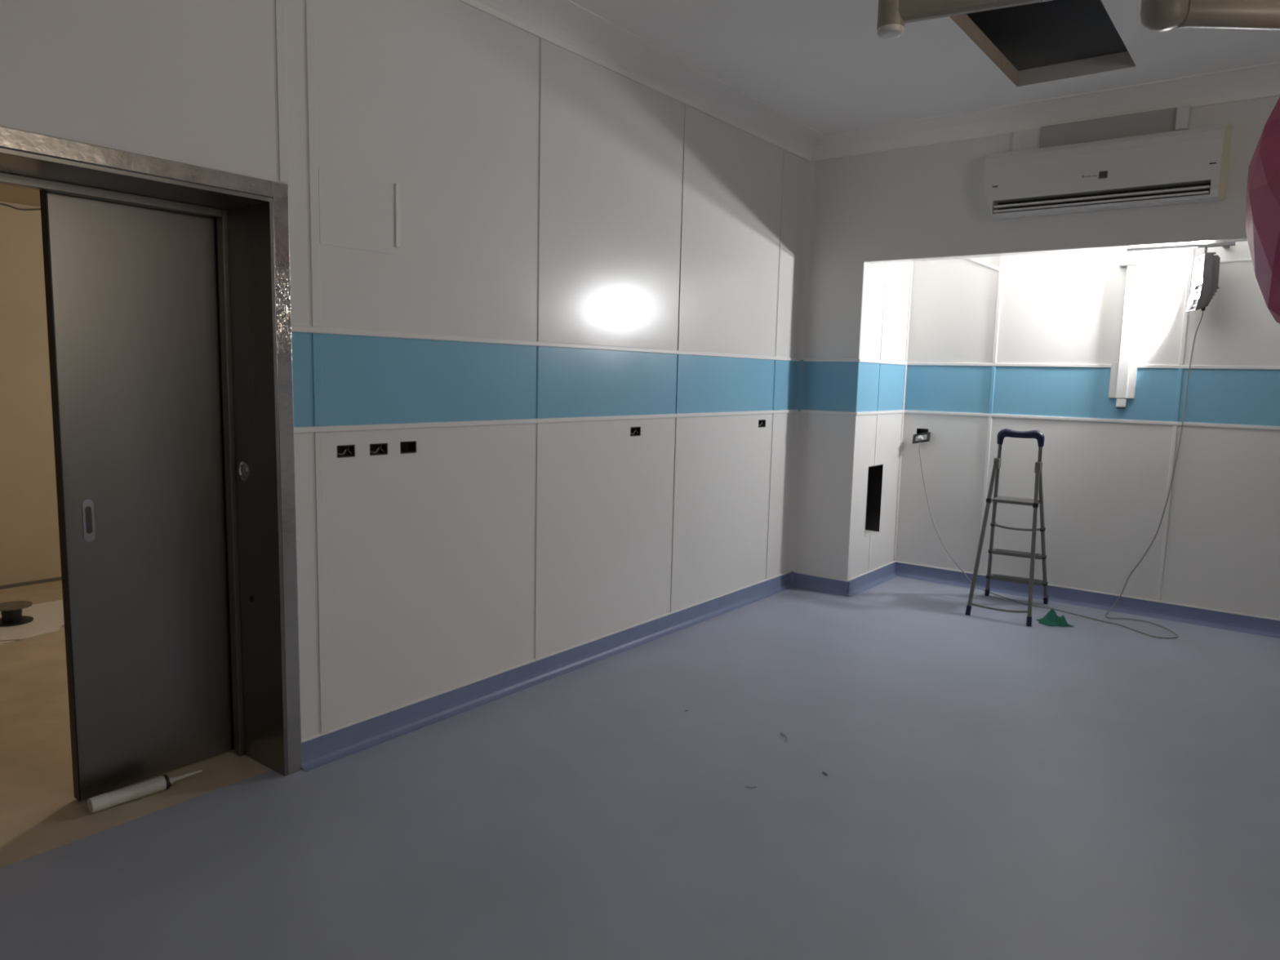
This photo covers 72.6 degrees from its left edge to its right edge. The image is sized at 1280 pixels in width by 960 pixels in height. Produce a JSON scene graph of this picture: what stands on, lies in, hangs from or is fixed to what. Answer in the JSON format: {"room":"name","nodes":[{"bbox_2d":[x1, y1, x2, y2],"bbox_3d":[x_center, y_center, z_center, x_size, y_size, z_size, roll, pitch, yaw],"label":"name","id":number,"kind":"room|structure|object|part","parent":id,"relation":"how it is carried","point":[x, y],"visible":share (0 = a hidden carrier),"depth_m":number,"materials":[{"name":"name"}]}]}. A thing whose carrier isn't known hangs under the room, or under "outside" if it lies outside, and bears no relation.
{"room":"operating room","nodes":[
{"label":"operating room","id":0,"kind":"room"},
{"bbox_2d":[0,184,40,207],"bbox_3d":[-2.797,-1.671,4.519,3.800,0.095,8.000,7,9,37],"label":"ceiling","id":1,"kind":"structure","parent":0,"point":[8,193],"depth_m":5.35,"materials":[{"name":"beige paint"}]},
{"bbox_2d":[0,201,61,585],"bbox_3d":[-4.231,-0.739,5.719,0.250,2.900,8.000,7,9,37],"label":"wall","id":2,"kind":"structure","parent":0,"point":[30,551],"depth_m":5.76,"materials":[{"name":"beige paint"}]},
{"bbox_2d":[0,203,40,210],"bbox_3d":[-4.073,-1.759,5.556,0.012,0.040,1.700,7,9,37],"label":"trim","id":3,"kind":"structure","parent":2,"relation":"attached to","point":[3,204],"depth_m":5.64,"materials":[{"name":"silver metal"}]},
{"bbox_2d":[0,577,62,589],"bbox_3d":[-4.162,0.702,5.812,0.012,0.022,7.800,7,9,37],"label":"baseboard","id":4,"kind":"structure","parent":2,"relation":"attached to","point":[45,580],"depth_m":5.87,"materials":[{"name":"silver metal"}]},
{"bbox_2d":[0,0,806,739],"bbox_3d":[-0.913,-0.550,3.767,0.300,3.150,8.125,7,9,37],"label":"wall","id":5,"kind":"structure","parent":0,"point":[430,551],"depth_m":3.80,"materials":[{"name":"white"}]},
{"bbox_2d":[0,125,302,801],"bbox_3d":[-1.419,-0.051,3.242,0.420,2.260,3.000,7,9,37],"label":"door","id":6,"kind":"structure","parent":5,"relation":"in","point":[167,284],"depth_m":3.07,"materials":[{"name":"silver metal"}]},
{"bbox_3d":[-1.850,0.136,2.922,0.004,0.145,0.034,7,9,37],"label":"flush pull","id":7,"kind":"part","parent":6,"relation":"part of","materials":[{"name":"silver metal"}]},
{"bbox_2d":[275,0,288,182],"bbox_3d":[-1.223,-1.458,2.967,0.005,0.857,0.034,7,9,37],"label":"trim","id":8,"kind":"structure","parent":5,"relation":"attached to","point":[279,4],"depth_m":2.98,"materials":[{"name":"white"}]},
{"bbox_2d":[305,0,320,327],"bbox_3d":[-1.160,-1.224,3.086,0.005,1.345,0.034,7,9,37],"label":"trim","id":9,"kind":"structure","parent":5,"relation":"attached to","point":[309,4],"depth_m":3.10,"materials":[{"name":"white"}]},
{"bbox_2d":[312,333,323,426],"bbox_3d":[-1.180,-0.366,3.189,0.005,0.337,0.034,7,9,37],"label":"trim","id":10,"kind":"structure","parent":5,"relation":"attached to","point":[317,338],"depth_m":3.19,"materials":[{"name":"blue"}]},
{"bbox_2d":[314,432,328,732],"bbox_3d":[-1.198,0.396,3.281,0.005,1.150,0.034,7,9,37],"label":"trim","id":11,"kind":"structure","parent":5,"relation":"attached to","point":[318,437],"depth_m":3.28,"materials":[{"name":"white"}]},
{"bbox_2d":[337,444,355,457],"bbox_3d":[-1.138,-0.112,3.329,0.047,0.045,0.077,7,9,37],"label":"cutout","id":12,"kind":"object","parent":5,"relation":"in","point":[344,451],"visible":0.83,"depth_m":3.34,"materials":[{"name":"black plastic"}]},
{"bbox_2d":[318,166,399,254],"bbox_3d":[-1.046,-1.003,3.267,0.008,0.271,0.348,7,9,37],"label":"access panel","id":13,"kind":"object","parent":5,"relation":"attached to","point":[356,211],"visible":1,"depth_m":3.26,"materials":[{"name":"white metal"}]},
{"bbox_2d":[369,443,387,455],"bbox_3d":[-1.048,-0.123,3.445,0.047,0.044,0.082,7,9,37],"label":"cutout","id":14,"kind":"object","parent":5,"relation":"in","point":[377,448],"visible":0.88,"depth_m":3.46,"materials":[{"name":"black plastic"}]},
{"bbox_2d":[400,440,416,453],"bbox_3d":[-0.961,-0.135,3.557,0.047,0.047,0.079,7,9,37],"label":"cutout","id":15,"kind":"object","parent":5,"relation":"in","point":[405,446],"visible":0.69,"depth_m":3.58,"materials":[{"name":"black plastic"}]},
{"bbox_2d":[534,423,539,658],"bbox_3d":[-0.495,0.303,4.193,0.005,1.150,0.018,7,9,37],"label":"trim","id":16,"kind":"structure","parent":5,"relation":"attached to","point":[538,424],"depth_m":4.19,"materials":[{"name":"white"}]},
{"bbox_2d":[537,346,540,418],"bbox_3d":[-0.477,-0.459,4.102,0.005,0.337,0.018,7,9,37],"label":"trim","id":17,"kind":"structure","parent":5,"relation":"attached to","point":[538,347],"depth_m":4.10,"materials":[{"name":"blue"}]},
{"bbox_2d":[537,38,543,341],"bbox_3d":[-0.457,-1.318,3.998,0.005,1.345,0.018,7,9,37],"label":"trim","id":18,"kind":"structure","parent":5,"relation":"attached to","point":[541,82],"depth_m":3.99,"materials":[{"name":"white"}]},
{"bbox_2d":[291,325,800,361],"bbox_3d":[-0.048,-0.694,4.628,0.009,0.022,3.920,7,9,37],"label":"trim","id":19,"kind":"structure","parent":5,"relation":"attached to","point":[294,328],"depth_m":3.90,"materials":[{"name":"white"}]},
{"bbox_2d":[293,409,798,433],"bbox_3d":[-0.056,-0.336,4.671,0.009,0.022,3.920,7,9,37],"label":"trim","id":20,"kind":"structure","parent":5,"relation":"attached to","point":[477,423],"depth_m":3.94,"materials":[{"name":"white"}]},
{"bbox_2d":[301,571,793,771],"bbox_3d":[-1.081,1.014,3.496,0.045,0.100,7.241,7,9,37],"label":"baseboard","id":21,"kind":"structure","parent":5,"relation":"attached to","point":[320,751],"depth_m":4.11,"materials":[{"name":"blue plastic"}]},
{"bbox_2d":[630,426,640,436],"bbox_3d":[-0.043,-0.266,4.747,0.047,0.049,0.090,7,9,37],"label":"cutout","id":22,"kind":"object","parent":5,"relation":"in","point":[634,431],"visible":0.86,"depth_m":4.77,"materials":[{"name":"black plastic"}]},
{"bbox_2d":[457,0,824,160],"bbox_3d":[-0.949,-1.957,3.091,0.200,0.118,7.241,7,9,37],"label":"trim","id":23,"kind":"structure","parent":5,"relation":"attached to","point":[566,24],"depth_m":4.40,"materials":[{"name":"paint"}]},
{"bbox_2d":[670,417,678,612],"bbox_3d":[0.200,0.211,5.096,0.005,1.150,0.018,7,9,37],"label":"trim","id":24,"kind":"structure","parent":5,"relation":"attached to","point":[677,419],"depth_m":5.09,"materials":[{"name":"white"}]},
{"bbox_2d":[675,354,679,413],"bbox_3d":[0.218,-0.551,5.004,0.005,0.337,0.018,7,9,37],"label":"trim","id":25,"kind":"structure","parent":5,"relation":"attached to","point":[678,355],"depth_m":5.00,"materials":[{"name":"blue"}]},
{"bbox_2d":[677,104,687,350],"bbox_3d":[0.239,-1.410,4.901,0.005,1.345,0.018,7,9,37],"label":"trim","id":26,"kind":"structure","parent":5,"relation":"attached to","point":[686,105],"depth_m":4.90,"materials":[{"name":"white"}]},
{"bbox_2d":[758,419,765,427],"bbox_3d":[0.797,-0.380,5.837,0.047,0.049,0.097,7,9,37],"label":"cutout","id":27,"kind":"object","parent":5,"relation":"in","point":[762,423],"visible":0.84,"depth_m":5.86,"materials":[{"name":"black plastic"}]},
{"bbox_2d":[765,413,774,578],"bbox_3d":[0.896,0.119,5.999,0.005,1.150,0.018,7,9,37],"label":"trim","id":28,"kind":"structure","parent":5,"relation":"attached to","point":[773,415],"depth_m":5.99,"materials":[{"name":"white"}]},
{"bbox_2d":[773,360,776,409],"bbox_3d":[0.915,-0.643,5.907,0.005,0.337,0.018,7,9,37],"label":"trim","id":29,"kind":"structure","parent":5,"relation":"attached to","point":[775,376],"depth_m":5.90,"materials":[{"name":"blue"}]},
{"bbox_2d":[775,149,785,356],"bbox_3d":[0.935,-1.502,5.804,0.005,1.345,0.018,7,9,37],"label":"trim","id":30,"kind":"structure","parent":5,"relation":"attached to","point":[784,162],"depth_m":5.80,"materials":[{"name":"white"}]},
{"bbox_2d":[0,576,1279,959],"bbox_3d":[-0.646,1.120,3.541,9.100,0.100,8.625,7,9,37],"label":"floor","id":31,"kind":"structure","parent":0,"point":[996,786],"depth_m":3.00,"materials":[{"name":"blue plastic"}]},
{"bbox_2d":[0,626,62,644],"bbox_3d":[-3.551,0.833,4.911,0.690,0.006,0.800,7,9,37],"label":"sheet","id":32,"kind":"object","parent":31,"relation":"on","point":[56,628],"visible":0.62,"depth_m":4.81,"materials":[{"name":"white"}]},
{"bbox_2d":[0,600,64,641],"bbox_3d":[-3.389,0.793,5.226,0.740,0.006,1.200,7,9,37],"label":"sheet","id":33,"kind":"object","parent":32,"relation":"on","point":[50,615],"visible":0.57,"depth_m":5.00,"materials":[{"name":"white paper"}]},
{"bbox_2d":[0,600,33,626],"bbox_3d":[-3.595,0.765,4.983,0.200,0.098,0.200,7,9,37],"label":"spool","id":34,"kind":"object","parent":33,"relation":"on","point":[11,611],"visible":1,"depth_m":4.96,"materials":[{"name":"black plastic"}]},
{"bbox_2d":[87,769,202,813],"bbox_3d":[-1.721,1.077,3.050,0.072,0.052,0.362,7,9,40],"label":"cartridge","id":35,"kind":"object","parent":31,"relation":"on","point":[107,800],"visible":1,"depth_m":2.99,"materials":[{"name":"white plastic"}]},
{"bbox_2d":[964,428,1048,626],"bbox_3d":[2.475,0.269,5.765,0.410,1.220,0.729,6,8,32],"label":"stepladder","id":36,"kind":"object","parent":31,"relation":"on","point":[1002,433],"visible":1,"depth_m":5.70,"materials":[{"name":"silver metal"}]},
{"bbox_3d":[2.243,0.360,5.701,0.280,0.974,0.026,-5,10,-44],"label":"support leg","id":37,"kind":"part","parent":36,"relation":"part of","materials":[{"name":"silver metal"}]},
{"bbox_3d":[2.421,0.331,5.973,0.026,0.983,0.407,4,7,20],"label":"step rail","id":38,"kind":"part","parent":36,"relation":"part of","materials":[{"name":"silver metal"}]},
{"bbox_3d":[2.356,-0.111,5.741,0.034,0.070,0.060,7,9,37],"label":"hinge plate","id":39,"kind":"part","parent":36,"relation":"part of","materials":[{"name":"silver metal"}]},
{"bbox_3d":[2.494,0.396,5.517,0.026,0.960,0.298,4,7,20],"label":"support leg","id":40,"kind":"part","parent":36,"relation":"part of","materials":[{"name":"silver metal"}]},
{"bbox_3d":[2.563,-0.081,5.600,0.034,0.070,0.060,7,9,37],"label":"hinge plate","id":41,"kind":"part","parent":36,"relation":"part of","materials":[{"name":"silver metal"}]},
{"bbox_3d":[2.687,0.357,5.808,0.025,0.983,0.421,7,9,40],"label":"step rail","id":42,"kind":"part","parent":36,"relation":"part of","materials":[{"name":"silver metal"}]},
{"bbox_2d":[1035,608,1074,626],"bbox_3d":[2.614,0.863,5.508,0.159,0.092,0.193,-1,7,-22],"label":"rag","id":43,"kind":"object","parent":31,"relation":"on","point":[1051,619],"visible":1,"depth_m":5.47,"materials":[{"name":"green fabric"}]},
{"bbox_2d":[918,311,1204,638],"bbox_3d":[2.670,-0.116,5.828,1.797,1.965,0.534,7,9,37],"label":"power cable","id":44,"kind":"object","parent":31,"relation":"on","point":[1145,553],"visible":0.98,"depth_m":5.64,"materials":[{"name":"grey plastic"}]},
{"bbox_2d":[853,262,911,577],"bbox_3d":[1.738,-0.585,6.381,0.120,2.720,0.765,7,9,37],"label":"wall pier","id":45,"kind":"object","parent":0,"point":[898,274],"visible":0.56,"depth_m":6.33,"materials":[{"name":"white"}]},
{"bbox_2d":[868,534,871,571],"bbox_3d":[1.686,0.536,6.379,0.004,0.268,0.022,7,9,37],"label":"trim","id":46,"kind":"structure","parent":45,"relation":"attached to","point":[871,535],"depth_m":6.38,"materials":[{"name":"white"}]},
{"bbox_2d":[844,560,897,596],"bbox_3d":[1.730,0.728,6.433,0.045,0.100,0.904,7,9,37],"label":"baseboard","id":47,"kind":"object","parent":45,"relation":"attached to","point":[858,585],"visible":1,"depth_m":6.41,"materials":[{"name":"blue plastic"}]},
{"bbox_2d":[864,464,883,537],"bbox_3d":[1.663,0.143,6.385,0.109,0.508,0.271,7,9,37],"label":"opening","id":48,"kind":"object","parent":45,"relation":"in","point":[873,488],"depth_m":6.49,"materials":[{"name":"black plastic"}]},
{"bbox_3d":[1.659,0.393,6.414,0.105,0.004,0.263,7,9,37],"label":"sill","id":49,"kind":"part","parent":48,"relation":"part of","materials":[{"name":"white"}]},
{"bbox_2d":[874,413,878,466],"bbox_3d":[1.706,-0.288,6.280,0.004,0.372,0.022,7,9,37],"label":"trim","id":50,"kind":"structure","parent":45,"relation":"attached to","point":[877,414],"depth_m":6.28,"materials":[{"name":"white"}]},
{"bbox_2d":[877,363,881,410],"bbox_3d":[1.714,-0.664,6.235,0.004,0.337,0.022,7,9,37],"label":"trim","id":51,"kind":"structure","parent":45,"relation":"attached to","point":[880,363],"depth_m":6.23,"materials":[{"name":"blue"}]},
{"bbox_2d":[857,409,904,415],"bbox_3d":[1.751,-0.489,6.305,0.009,0.022,0.884,7,9,37],"label":"trim","id":52,"kind":"structure","parent":45,"relation":"attached to","point":[896,411],"depth_m":6.28,"materials":[{"name":"white"}]},
{"bbox_2d":[880,262,887,359],"bbox_3d":[1.732,-1.387,6.148,0.004,1.073,0.022,7,9,37],"label":"trim","id":53,"kind":"structure","parent":45,"relation":"attached to","point":[886,268],"depth_m":6.17,"materials":[{"name":"white"}]},
{"bbox_2d":[859,359,907,364],"bbox_3d":[1.760,-0.848,6.262,0.009,0.022,0.884,7,9,37],"label":"trim","id":54,"kind":"structure","parent":45,"relation":"attached to","point":[860,360],"depth_m":6.22,"materials":[{"name":"white"}]},
{"bbox_2d":[570,0,1279,134],"bbox_3d":[0.917,-1.801,1.669,4.900,0.020,7.241,7,9,37],"label":"ceiling","id":55,"kind":"structure","parent":0,"point":[825,65],"depth_m":4.29,"materials":[{"name":"paint"}]},
{"bbox_2d":[876,0,1053,39],"label":"pendant","id":56,"kind":"object","parent":55,"relation":"hanging from","point":[894,16],"depth_m":2.24,"materials":[{"name":"beige"}]},
{"bbox_3d":[1.152,-1.208,2.048,1.094,0.095,0.055,5,8,26],"label":"support arm","id":57,"kind":"part","parent":56,"relation":"part of","materials":[{"name":"beige"}]},
{"bbox_2d":[949,0,1135,86],"bbox_3d":[1.926,-2.317,4.064,1.560,0.520,1.290,7,9,37],"label":"ceiling hatch","id":58,"kind":"object","parent":55,"relation":"attached to","point":[1048,41],"visible":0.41,"depth_m":4.60,"materials":[{"name":"grey"}]},
{"bbox_2d":[1140,0,1279,31],"label":"pendant","id":59,"kind":"object","parent":55,"relation":"hanging from","point":[1156,15],"depth_m":2.27,"materials":[{"name":"beige"}]},
{"bbox_3d":[1.696,-1.225,2.289,0.563,0.083,0.074,2,7,2],"label":"support arm","id":60,"kind":"part","parent":59,"relation":"part of","materials":[{"name":"beige"}]},
{"bbox_2d":[1245,97,1279,323],"bbox_3d":[1.965,-0.752,2.334,0.576,0.780,0.580,7,9,37],"label":"plastic cover","id":61,"kind":"object","parent":59,"relation":"hanging from","point":[1263,188],"visible":1,"depth_m":2.37,"materials":[{"name":"purple plastic"}]},
{"bbox_2d":[798,95,1279,580],"bbox_3d":[3.120,-0.574,4.758,4.900,3.150,0.120,7,9,37],"label":"wall","id":62,"kind":"structure","parent":0,"point":[925,202],"depth_m":5.70,"materials":[{"name":"white paint"}]},
{"bbox_2d":[787,160,817,583],"bbox_3d":[1.143,-0.710,6.157,0.055,2.992,0.055,7,9,37],"label":"trim","id":63,"kind":"structure","parent":62,"relation":"attached to","point":[811,166],"depth_m":6.16,"materials":[{"name":"white"}]},
{"bbox_2d":[791,573,849,596],"bbox_3d":[1.271,0.744,6.213,0.456,0.100,0.045,7,9,37],"label":"baseboard","id":64,"kind":"structure","parent":62,"relation":"attached to","point":[830,586],"depth_m":6.21,"materials":[{"name":"blue plastic"}]},
{"bbox_2d":[793,571,848,582],"bbox_3d":[1.279,0.688,6.224,0.445,0.008,0.009,7,9,37],"label":"trim","id":65,"kind":"structure","parent":62,"relation":"attached to","point":[793,571],"depth_m":6.21,"materials":[{"name":"white"}]},
{"bbox_2d":[800,409,857,415],"bbox_3d":[1.307,-0.473,6.084,0.445,0.022,0.009,7,9,37],"label":"trim","id":66,"kind":"structure","parent":62,"relation":"attached to","point":[802,411],"depth_m":6.07,"materials":[{"name":"white"}]},
{"bbox_2d":[803,358,860,362],"bbox_3d":[1.315,-0.832,6.041,0.445,0.022,0.009,7,9,37],"label":"trim","id":67,"kind":"structure","parent":62,"relation":"attached to","point":[804,359],"depth_m":6.03,"materials":[{"name":"white"}]},
{"bbox_2d":[810,61,1279,160],"bbox_3d":[3.057,-2.026,4.455,4.900,0.118,0.200,7,9,37],"label":"trim","id":68,"kind":"structure","parent":62,"relation":"attached to","point":[1260,81],"depth_m":4.97,"materials":[{"name":"paint"}]},
{"bbox_2d":[1012,105,1191,151],"bbox_3d":[2.575,-1.972,4.915,0.900,0.125,0.070,7,9,37],"label":"panel","id":69,"kind":"object","parent":62,"relation":"attached to","point":[1177,118],"depth_m":4.88,"materials":[{"name":"grey"}]},
{"bbox_2d":[983,124,1232,219],"bbox_3d":[2.569,-1.716,4.893,1.225,0.378,0.154,7,9,37],"label":"air conditioner","id":70,"kind":"object","parent":62,"relation":"attached to","point":[1188,166],"visible":1,"depth_m":4.79,"materials":[{"name":"white plastic"}]},
{"bbox_2d":[997,182,1210,213],"bbox_3d":[2.585,-1.582,4.920,1.081,0.066,0.008,7,9,37],"label":"grille","id":71,"kind":"object","parent":70,"relation":"attached to","point":[1197,184],"depth_m":4.87,"materials":[{"name":"black plastic"}]},
{"bbox_2d":[895,240,1279,619],"bbox_3d":[3.835,-0.413,5.362,4.464,2.720,0.150,7,9,37],"label":"wall","id":72,"kind":"structure","parent":0,"point":[1104,484],"depth_m":5.85,"materials":[{"name":"white paint"}]},
{"bbox_2d":[893,261,913,560],"bbox_3d":[2.011,-0.664,6.623,0.008,2.608,0.022,7,9,37],"label":"trim","id":73,"kind":"structure","parent":72,"relation":"attached to","point":[912,262],"depth_m":6.63,"materials":[{"name":"white"}]},
{"bbox_2d":[912,428,930,444],"bbox_3d":[2.133,-0.329,6.572,0.141,0.114,0.122,7,9,37],"label":"wall outlet","id":74,"kind":"object","parent":72,"relation":"attached to","point":[922,434],"visible":1,"depth_m":6.56,"materials":[{"name":"black plastic"}]},
{"bbox_2d":[964,257,1000,271],"bbox_3d":[2.397,-1.579,6.249,0.382,0.178,0.012,7,9,37],"label":"trim","id":75,"kind":"structure","parent":72,"relation":"attached to","point":[974,260],"depth_m":6.20,"materials":[{"name":"white"}]},
{"bbox_2d":[977,417,991,573],"bbox_3d":[2.508,0.116,6.338,0.024,1.150,0.009,7,9,37],"label":"trim","id":76,"kind":"structure","parent":72,"relation":"attached to","point":[989,422],"depth_m":6.32,"materials":[{"name":"white"}]},
{"bbox_2d":[988,366,995,413],"bbox_3d":[2.526,-0.646,6.246,0.024,0.337,0.009,7,9,37],"label":"trim","id":77,"kind":"structure","parent":72,"relation":"attached to","point":[993,376],"depth_m":6.24,"materials":[{"name":"blue"}]},
{"bbox_2d":[992,256,1003,363],"bbox_3d":[2.544,-1.369,6.159,0.024,1.073,0.009,7,9,37],"label":"trim","id":78,"kind":"structure","parent":72,"relation":"attached to","point":[1001,262],"depth_m":6.17,"materials":[{"name":"white"}]},
{"bbox_2d":[894,560,1279,638],"bbox_3d":[3.744,0.895,5.442,4.464,0.100,0.045,7,9,37],"label":"baseboard","id":79,"kind":"structure","parent":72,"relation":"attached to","point":[1212,619],"depth_m":5.89,"materials":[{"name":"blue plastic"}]},
{"bbox_2d":[904,409,1279,430],"bbox_3d":[3.784,-0.321,5.310,4.464,0.022,0.009,7,9,37],"label":"trim","id":80,"kind":"structure","parent":72,"relation":"attached to","point":[1115,420],"depth_m":5.83,"materials":[{"name":"white"}]},
{"bbox_2d":[906,362,1279,369],"bbox_3d":[3.793,-0.679,5.267,4.464,0.022,0.009,7,9,37],"label":"trim","id":81,"kind":"structure","parent":72,"relation":"attached to","point":[1193,366],"depth_m":5.85,"materials":[{"name":"white"}]},
{"bbox_2d":[1108,264,1140,408],"bbox_3d":[3.175,-0.931,5.687,0.152,0.927,0.056,7,9,37],"label":"vertical trunking","id":82,"kind":"object","parent":72,"relation":"attached to","point":[1123,372],"visible":1,"depth_m":5.68,"materials":[{"name":"white plastic"}]},
{"bbox_3d":[3.180,-0.656,5.733,0.150,0.236,0.022,7,9,37],"label":"plate","id":83,"kind":"part","parent":82,"relation":"part of","materials":[{"name":"white plastic"}]},
{"bbox_2d":[1155,425,1177,600],"bbox_3d":[3.417,0.221,5.648,0.024,1.150,0.009,7,9,37],"label":"trim","id":84,"kind":"structure","parent":72,"relation":"attached to","point":[1175,427],"depth_m":5.65,"materials":[{"name":"white"}]},
{"bbox_2d":[1173,368,1182,422],"bbox_3d":[3.435,-0.541,5.557,0.024,0.337,0.009,7,9,37],"label":"trim","id":85,"kind":"structure","parent":72,"relation":"attached to","point":[1180,371],"depth_m":5.55,"materials":[{"name":"blue"}]},
{"bbox_2d":[1126,241,1235,253],"bbox_3d":[3.362,-1.446,5.410,0.570,0.032,0.182,7,9,37],"label":"rail","id":86,"kind":"object","parent":72,"relation":"attached to","point":[1225,245],"visible":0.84,"depth_m":5.33,"materials":[{"name":"grey metal"}]},
{"bbox_2d":[1177,248,1190,263],"bbox_3d":[3.349,-1.376,5.350,0.064,0.091,0.040,7,9,37],"label":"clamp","id":87,"kind":"object","parent":86,"relation":"attached to","point":[1184,256],"visible":1,"depth_m":5.34,"materials":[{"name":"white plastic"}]},
{"bbox_3d":[3.335,-1.372,5.352,0.039,0.082,0.012,7,9,37],"label":"handle","id":88,"kind":"part","parent":87,"relation":"part of","materials":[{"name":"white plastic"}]},
{"bbox_3d":[3.353,-1.374,5.338,0.043,0.076,0.010,7,9,37],"label":"handle","id":89,"kind":"part","parent":87,"relation":"part of","materials":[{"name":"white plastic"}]},
{"bbox_2d":[1184,246,1220,312],"bbox_3d":[3.430,-1.220,5.296,0.116,0.386,0.190,3,7,15],"label":"floodlight","id":90,"kind":"object","parent":86,"relation":"hanging from","point":[1205,279],"visible":1,"depth_m":5.22,"materials":[{"name":"grey metal"}]},
{"bbox_2d":[1178,248,1195,364],"bbox_3d":[3.452,-1.265,5.470,0.024,1.073,0.009,7,9,37],"label":"trim","id":91,"kind":"structure","parent":72,"relation":"attached to","point":[1192,250],"depth_m":5.49,"materials":[{"name":"white"}]},
{"bbox_2d":[1219,257,1252,262],"bbox_3d":[4.572,-1.234,4.611,2.540,0.015,0.008,7,9,37],"label":"trim","id":92,"kind":"structure","parent":72,"relation":"attached to","point":[1249,259],"depth_m":5.32,"materials":[{"name":"white"}]}
]}

